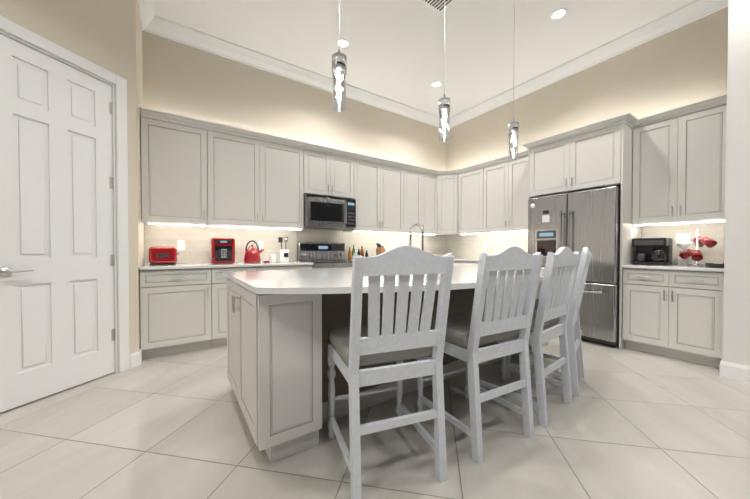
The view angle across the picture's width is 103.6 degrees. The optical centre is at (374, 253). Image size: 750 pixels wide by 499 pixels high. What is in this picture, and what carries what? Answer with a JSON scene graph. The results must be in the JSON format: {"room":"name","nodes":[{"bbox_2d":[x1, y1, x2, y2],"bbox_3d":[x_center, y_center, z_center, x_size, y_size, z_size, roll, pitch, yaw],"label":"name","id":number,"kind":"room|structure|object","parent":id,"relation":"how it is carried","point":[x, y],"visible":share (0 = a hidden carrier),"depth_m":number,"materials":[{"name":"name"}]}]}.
{"room":"kitchen","nodes":[
{"label":"kitchen","id":0,"kind":"room"},
{"bbox_2d":[0,0,138,353],"bbox_3d":[-2.809,-0.771,1.097,2.836,3.680,2.602,-1,1,-34],"label":"wall","id":1,"kind":"structure","parent":0,"point":[100,33],"depth_m":2.52,"materials":[{"name":"paint"}]},
{"bbox_2d":[0,34,115,412],"bbox_3d":[-2.385,-0.199,2.231,0.576,2.482,0.487,-1,1,-34],"label":"pantry door","id":2,"kind":"structure","parent":1,"relation":"in","point":[57,264],"depth_m":2.18,"materials":[{"name":"white wood"}]},
{"bbox_2d":[0,15,129,372],"bbox_3d":[-2.413,-0.245,2.234,0.151,2.598,0.917,0,1,16],"label":"door frame","id":3,"kind":"structure","parent":1,"relation":"attached to","point":[121,266],"depth_m":2.58,"materials":[{"name":"white wood"}]},
{"bbox_2d":[138,0,727,127],"bbox_3d":[0.978,-2.567,3.264,11.229,0.145,4.087,-1,1,-34],"label":"crown molding","id":4,"kind":"structure","parent":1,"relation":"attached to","point":[152,22],"depth_m":3.86,"materials":[{"name":"white wood"}]},
{"bbox_2d":[130,349,749,382],"bbox_3d":[1.124,0.977,3.096,11.229,0.130,3.358,-1,1,-34],"label":"baseboard","id":5,"kind":"structure","parent":1,"relation":"attached to","point":[739,372],"depth_m":2.48,"materials":[{"name":"white"}]},
{"bbox_2d":[135,0,143,349],"bbox_3d":[-2.474,-0.797,3.003,0.140,3.680,0.682,-1,1,-34],"label":"wall","id":6,"kind":"structure","parent":0,"point":[139,87],"depth_m":2.92,"materials":[{"name":"paint"}]},
{"bbox_2d":[142,30,445,264],"bbox_3d":[-0.610,-0.820,4.771,5.210,3.680,0.150,-1,1,-34],"label":"wall","id":7,"kind":"structure","parent":0,"point":[178,78],"depth_m":4.09,"materials":[{"name":"paint"}]},
{"bbox_2d":[141,117,216,225],"bbox_3d":[-2.233,-0.871,3.365,0.657,1.070,0.349,-1,1,-34],"label":"upper cabinet","id":8,"kind":"object","parent":7,"relation":"attached to","point":[192,176],"depth_m":3.21,"materials":[{"name":"paint"}]},
{"bbox_2d":[177,240,184,249],"bbox_3d":[-2.311,-0.099,3.519,0.075,0.120,0.007,-1,1,-34],"label":"outlet","id":9,"kind":"object","parent":7,"relation":"attached to","point":[180,243],"depth_m":3.52,"materials":[{"name":"white plastic"}]},
{"bbox_2d":[257,241,262,249],"bbox_3d":[-1.566,-0.106,4.025,0.075,0.120,0.007,-1,1,-34],"label":"outlet","id":10,"kind":"object","parent":7,"relation":"attached to","point":[260,243],"depth_m":4.02,"materials":[{"name":"white plastic"}]},
{"bbox_2d":[213,132,308,228],"bbox_3d":[-1.539,-0.878,3.836,1.268,1.070,0.349,-1,1,-34],"label":"upper cabinet","id":11,"kind":"object","parent":7,"relation":"attached to","point":[260,183],"depth_m":3.69,"materials":[{"name":"paint"}]},
{"bbox_2d":[140,94,726,175],"bbox_3d":[0.456,-1.441,2.892,4.583,0.079,3.478,-1,1,-34],"label":"crown molding","id":12,"kind":"structure","parent":11,"relation":"attached to","point":[630,120],"depth_m":3.51,"materials":[{"name":"paint"}]},
{"bbox_2d":[144,224,445,263],"bbox_3d":[-0.573,-0.124,4.709,4.907,0.457,0.008,-1,1,-34],"label":"backsplash","id":13,"kind":"structure","parent":7,"relation":"attached to","point":[197,243],"depth_m":3.96,"materials":[{"name":"tile"}]},
{"bbox_2d":[296,229,342,255],"bbox_3d":[-0.835,-0.129,4.532,0.758,0.465,0.005,-1,1,-34],"label":"backsplash","id":14,"kind":"structure","parent":7,"relation":"attached to","point":[318,236],"depth_m":4.51,"materials":[{"name":"tile"}]},
{"bbox_2d":[309,151,356,200],"bbox_3d":[-0.740,-1.122,4.376,0.783,0.595,0.349,-1,1,-34],"label":"upper cabinet","id":15,"kind":"object","parent":7,"relation":"attached to","point":[329,175],"depth_m":4.25,"materials":[{"name":"paint"}]},
{"bbox_2d":[304,194,355,229],"bbox_3d":[-0.707,-0.584,4.333,0.771,0.444,0.466,-1,1,-34],"label":"over-the-range microwave","id":16,"kind":"object","parent":15,"relation":"attached to","point":[329,213],"visible":1,"depth_m":4.16,"materials":[{"name":"silver metal"}]},
{"bbox_2d":[343,160,408,232],"bbox_3d":[-0.013,-0.891,4.873,1.097,1.070,0.349,-1,1,-34],"label":"upper cabinet","id":17,"kind":"object","parent":7,"relation":"attached to","point":[382,203],"depth_m":4.75,"materials":[{"name":"paint"}]},
{"bbox_2d":[149,220,724,234],"bbox_3d":[0.472,-0.317,2.963,4.562,0.026,3.472,-1,1,-34],"label":"led","id":18,"kind":"object","parent":17,"relation":"attached to","point":[419,234],"visible":0.52,"depth_m":3.46,"materials":[{"name":"white plastic"}]},
{"bbox_2d":[409,170,436,233],"bbox_3d":[0.697,-0.898,5.355,0.865,1.070,0.349,-1,1,-34],"label":"upper cabinet","id":19,"kind":"object","parent":7,"relation":"attached to","point":[422,186],"depth_m":5.25,"materials":[{"name":"paint"}]},
{"bbox_2d":[434,175,460,234],"bbox_3d":[1.382,-0.895,5.663,0.608,1.084,0.609,-1,1,-34],"label":"upper cabinet","id":20,"kind":"object","parent":7,"relation":"attached to","point":[447,204],"visible":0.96,"depth_m":5.42,"materials":[{"name":"paint"}]},
{"bbox_2d":[0,336,749,498],"bbox_3d":[1.469,1.118,1.192,13.000,0.100,8.450,-1,1,-34],"label":"floor","id":21,"kind":"structure","parent":0,"point":[628,423],"depth_m":1.65,"materials":[{"name":"tile"}]},
{"bbox_2d":[140,268,219,358],"bbox_3d":[-2.153,0.598,3.276,0.666,0.884,0.619,-1,1,-34],"label":"base cabinet","id":22,"kind":"object","parent":21,"relation":"on","point":[183,310],"depth_m":3.02,"materials":[{"name":"paint"}]},
{"bbox_2d":[139,261,312,269],"bbox_3d":[-1.695,0.136,3.562,1.753,0.029,0.649,-1,1,-34],"label":"countertop","id":23,"kind":"structure","parent":22,"relation":"on","point":[192,265],"depth_m":3.29,"materials":[{"name":"white stone"}]},
{"bbox_2d":[148,247,178,264],"bbox_3d":[-2.309,0.025,3.234,0.270,0.196,0.162,-1,1,-34],"label":"toaster","id":24,"kind":"object","parent":23,"relation":"on","point":[162,255],"visible":1,"depth_m":3.17,"materials":[{"name":"red metal"}]},
{"bbox_2d":[210,237,234,263],"bbox_3d":[-1.830,-0.033,3.542,0.250,0.305,0.270,-1,1,-34],"label":"coffee maker","id":25,"kind":"object","parent":23,"relation":"on","point":[222,250],"visible":1,"depth_m":3.44,"materials":[{"name":"red plastic"}]},
{"bbox_2d":[244,240,263,262],"bbox_3d":[-1.540,-0.025,3.757,0.242,0.284,0.200,-1,1,-34],"label":"kettle","id":26,"kind":"object","parent":23,"relation":"on","point":[252,254],"visible":0.98,"depth_m":3.69,"materials":[{"name":"red metal"}]},
{"bbox_2d":[269,254,275,261],"bbox_3d":[-1.359,0.061,3.918,0.092,0.107,0.092,-1,1,-34],"label":"canister","id":27,"kind":"object","parent":23,"relation":"on","point":[272,257],"visible":1,"depth_m":3.88,"materials":[{"name":"white ceramic"}]},
{"bbox_2d":[278,236,288,261],"bbox_3d":[-1.242,-0.059,4.019,0.149,0.345,0.130,-1,1,-34],"label":"utensil crock","id":28,"kind":"object","parent":23,"relation":"on","point":[284,255],"visible":1,"depth_m":3.98,"materials":[{"name":"white ceramic"}]},
{"bbox_2d":[348,247,352,259],"bbox_3d":[-0.400,0.004,4.713,0.058,0.200,0.058,1,1,41],"label":"bottle","id":29,"kind":"object","parent":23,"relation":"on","point":[351,254],"depth_m":4.70,"materials":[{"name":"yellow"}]},
{"bbox_2d":[220,266,263,345],"bbox_3d":[-1.738,0.594,3.558,0.583,0.884,0.619,-1,1,-34],"label":"base cabinet","id":30,"kind":"object","parent":21,"relation":"on","point":[223,280],"depth_m":3.25,"materials":[{"name":"paint"}]},
{"bbox_2d":[264,265,311,270],"bbox_3d":[-1.289,0.590,3.862,0.748,0.884,0.619,-1,1,-34],"label":"base cabinet","id":31,"kind":"object","parent":21,"relation":"on","point":[266,268],"depth_m":3.63,"materials":[{"name":"paint"}]},
{"bbox_2d":[297,242,351,268],"bbox_3d":[-0.637,0.434,4.248,0.756,1.185,0.689,-1,1,-34],"label":"range","id":32,"kind":"object","parent":21,"relation":"on","point":[328,255],"visible":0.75,"depth_m":4.36,"materials":[{"name":"silver metal"}]},
{"bbox_2d":[227,278,548,462],"bbox_3d":[0.296,0.611,2.645,2.867,0.874,1.084,-1,1,-34],"label":"kitchen island","id":33,"kind":"object","parent":21,"relation":"on","point":[277,367],"visible":0.31,"depth_m":1.57,"materials":[{"name":"paint"}]},
{"bbox_2d":[223,263,544,293],"bbox_3d":[0.439,0.160,2.429,2.830,0.030,1.585,-1,1,-34],"label":"island countertop","id":34,"kind":"structure","parent":33,"relation":"on","point":[325,281],"depth_m":1.68,"materials":[{"name":"white stone"}]},
{"bbox_2d":[409,223,423,250],"bbox_3d":[0.421,-0.075,2.854,0.109,0.427,0.220,-1,1,-34],"label":"faucet","id":35,"kind":"object","parent":34,"relation":"on","point":[422,234],"visible":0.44,"depth_m":2.80,"materials":[{"name":"silver metal"}]},
{"bbox_2d":[327,246,453,498],"bbox_3d":[0.041,0.514,1.525,0.478,1.102,0.571,0,1,-20],"label":"stool","id":36,"kind":"object","parent":21,"relation":"on","point":[353,347],"visible":1,"depth_m":1.32,"materials":[{"name":"paint"}]},
{"bbox_2d":[454,261,473,262],"bbox_3d":[1.729,0.573,5.161,0.619,0.884,0.660,-1,1,-34],"label":"base cabinet","id":37,"kind":"object","parent":21,"relation":"on","point":[465,262],"depth_m":4.98,"materials":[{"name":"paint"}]},
{"bbox_2d":[454,258,478,261],"bbox_3d":[1.952,0.119,4.802,0.649,0.029,1.380,-1,1,-34],"label":"countertop","id":38,"kind":"structure","parent":37,"relation":"on","point":[455,259],"depth_m":4.93,"materials":[{"name":"white stone"}]},
{"bbox_2d":[376,243,385,254],"bbox_3d":[0.103,-0.035,4.942,0.100,0.272,0.194,1,1,36],"label":"knife block","id":39,"kind":"object","parent":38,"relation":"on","point":[380,249],"visible":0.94,"depth_m":4.89,"materials":[{"name":"brown wood"}]},
{"bbox_2d":[417,246,542,462],"bbox_3d":[0.607,0.510,1.806,0.478,1.102,0.571,0,1,-29],"label":"stool","id":40,"kind":"object","parent":21,"relation":"on","point":[505,323],"visible":0.79,"depth_m":1.61,"materials":[{"name":"paint"}]},
{"bbox_2d":[478,247,580,426],"bbox_3d":[1.062,0.506,2.118,0.478,1.102,0.571,-1,1,-39],"label":"stool","id":41,"kind":"object","parent":21,"relation":"on","point":[557,286],"visible":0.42,"depth_m":1.92,"materials":[{"name":"paint"}]},
{"bbox_2d":[506,247,591,396],"bbox_3d":[1.454,0.501,2.489,0.571,1.102,0.478,1,1,40],"label":"stool","id":42,"kind":"object","parent":21,"relation":"on","point":[575,341],"visible":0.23,"depth_m":2.25,"materials":[{"name":"paint"}]},
{"bbox_2d":[528,185,620,346],"bbox_3d":[2.573,0.141,3.747,0.747,1.785,0.962,-1,1,-34],"label":"fridge","id":43,"kind":"object","parent":21,"relation":"on","point":[578,221],"visible":0.65,"depth_m":3.36,"materials":[{"name":"grey metal"}]},
{"bbox_2d":[527,123,640,348],"bbox_3d":[2.629,-0.189,3.788,0.662,2.445,1.040,-1,1,-34],"label":"cabinet","id":44,"kind":"object","parent":21,"relation":"on","point":[601,158],"visible":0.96,"depth_m":3.41,"materials":[{"name":"paint"}]},
{"bbox_2d":[623,268,723,367],"bbox_3d":[3.130,0.601,3.069,0.652,0.884,0.720,-1,1,-34],"label":"base cabinet","id":45,"kind":"object","parent":21,"relation":"on","point":[677,314],"visible":0.94,"depth_m":2.87,"materials":[{"name":"paint"}]},
{"bbox_2d":[622,264,723,271],"bbox_3d":[3.132,0.142,3.063,0.649,0.029,0.724,-1,1,-34],"label":"countertop","id":46,"kind":"structure","parent":45,"relation":"on","point":[690,268],"depth_m":2.91,"materials":[{"name":"white stone"}]},
{"bbox_2d":[632,237,672,264],"bbox_3d":[3.058,-0.025,3.259,0.272,0.296,0.280,-1,1,-34],"label":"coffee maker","id":47,"kind":"object","parent":46,"relation":"on","point":[653,250],"visible":1,"depth_m":3.18,"materials":[{"name":"black plastic"}]},
{"bbox_2d":[678,251,686,264],"bbox_3d":[3.322,0.049,3.192,0.070,0.150,0.072,-1,1,-34],"label":"pencil cup","id":48,"kind":"object","parent":46,"relation":"on","point":[681,261],"visible":0.79,"depth_m":3.17,"materials":[{"name":"white ceramic"}]},
{"bbox_2d":[677,230,716,265],"bbox_3d":[3.277,-0.056,3.000,0.304,0.365,0.279,-1,1,-34],"label":"mug tree","id":49,"kind":"object","parent":46,"relation":"on","point":[696,255],"visible":1,"depth_m":2.99,"materials":[{"name":"red ceramic"}]},
{"bbox_2d":[705,263,723,267],"bbox_3d":[3.233,0.112,2.781,0.167,0.036,0.170,-1,1,-34],"label":"tray","id":50,"kind":"object","parent":46,"relation":"on","point":[714,264],"visible":0.73,"depth_m":2.75,"materials":[{"name":"black plastic"}]},
{"bbox_2d":[153,0,695,118],"bbox_3d":[1.469,-2.662,1.141,13.000,0.100,8.450,-1,1,-34],"label":"ceiling","id":51,"kind":"structure","parent":0,"point":[394,50],"depth_m":3.57,"materials":[{"name":"white paint"}]},
{"bbox_2d":[332,0,346,111],"bbox_3d":[-0.232,-1.781,1.908,0.120,1.682,0.120,-1,1,-34],"label":"pendant light","id":52,"kind":"object","parent":51,"relation":"hanging from","point":[339,63],"visible":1,"depth_m":1.93,"materials":[{"name":"clear glass"}]},
{"bbox_2d":[336,39,349,47],"bbox_3d":[-0.402,-2.642,3.713,0.167,0.008,0.163,-1,1,-34],"label":"recessed light","id":53,"kind":"object","parent":51,"relation":"in","point":[344,43],"depth_m":3.72,"materials":[{"name":"white"}]},
{"bbox_2d":[417,0,453,13],"bbox_3d":[0.651,-2.630,2.986,0.380,0.012,0.380,-1,1,-34],"label":"ceiling vent","id":54,"kind":"object","parent":51,"relation":"in","point":[437,6],"visible":1,"depth_m":3.12,"materials":[{"name":"white metal"}]},
{"bbox_2d":[431,81,441,87],"bbox_3d":[0.968,-2.654,4.631,0.160,0.008,0.164,-1,1,-34],"label":"recessed light","id":55,"kind":"object","parent":51,"relation":"in","point":[435,84],"depth_m":4.64,"materials":[{"name":"white"}]},
{"bbox_2d":[438,0,449,141],"bbox_3d":[0.580,-1.788,2.458,0.120,1.682,0.120,-1,1,-34],"label":"pendant light","id":56,"kind":"object","parent":51,"relation":"hanging from","point":[444,109],"visible":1,"depth_m":2.47,"materials":[{"name":"clear glass"}]},
{"bbox_2d":[508,0,518,157],"bbox_3d":[1.374,-1.794,2.919,0.120,1.682,0.120,-1,1,-34],"label":"pendant light","id":57,"kind":"object","parent":51,"relation":"hanging from","point":[513,128],"visible":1,"depth_m":2.92,"materials":[{"name":"clear glass"}]},
{"bbox_2d":[550,8,567,20],"bbox_3d":[2.024,-2.635,3.248,0.171,0.008,0.165,-1,1,-34],"label":"recessed light","id":58,"kind":"object","parent":51,"relation":"in","point":[558,14],"depth_m":3.25,"materials":[{"name":"white"}]},
{"bbox_2d":[446,7,727,264],"bbox_3d":[2.597,-0.817,4.551,0.150,3.680,3.817,-1,1,-34],"label":"wall","id":59,"kind":"structure","parent":0,"point":[682,65],"depth_m":3.72,"materials":[{"name":"paint"}]},
{"bbox_2d":[458,170,477,232],"bbox_3d":[1.827,-0.896,5.238,0.349,1.070,0.590,-1,1,-34],"label":"upper cabinet","id":60,"kind":"object","parent":59,"relation":"attached to","point":[467,182],"depth_m":5.20,"materials":[{"name":"paint"}]},
{"bbox_2d":[446,232,526,257],"bbox_3d":[2.034,-0.131,5.247,0.008,0.457,2.026,-1,1,-34],"label":"backsplash","id":61,"kind":"structure","parent":59,"relation":"attached to","point":[466,246],"depth_m":5.38,"materials":[{"name":"tile"}]},
{"bbox_2d":[478,157,527,232],"bbox_3d":[2.193,-0.889,4.699,0.349,1.070,0.960,-1,1,-34],"label":"upper cabinet","id":62,"kind":"object","parent":59,"relation":"attached to","point":[494,198],"depth_m":4.64,"materials":[{"name":"paint"}]},
{"bbox_2d":[632,104,726,224],"bbox_3d":[3.242,-0.861,3.125,0.382,1.084,0.720,-1,1,-34],"label":"upper cabinet","id":63,"kind":"object","parent":59,"relation":"attached to","point":[679,169],"visible":0.98,"depth_m":3.01,"materials":[{"name":"paint"}]},
{"bbox_2d":[676,233,690,243],"bbox_3d":[3.385,-0.159,3.244,0.007,0.120,0.115,-1,1,-34],"label":"outlet","id":64,"kind":"object","parent":59,"relation":"attached to","point":[680,237],"depth_m":3.24,"materials":[{"name":"white plastic"}]},
{"bbox_2d":[642,222,724,264],"bbox_3d":[3.397,-0.104,3.240,0.008,0.457,0.720,-1,1,-34],"label":"backsplash","id":65,"kind":"structure","parent":59,"relation":"attached to","point":[715,231],"depth_m":3.16,"materials":[{"name":"tile"}]},
{"bbox_2d":[723,0,749,366],"bbox_3d":[4.878,-0.806,3.703,4.510,3.680,0.150,-1,1,-34],"label":"wall","id":66,"kind":"structure","parent":0,"point":[736,332],"depth_m":2.45,"materials":[{"name":"white paint"}]}
]}

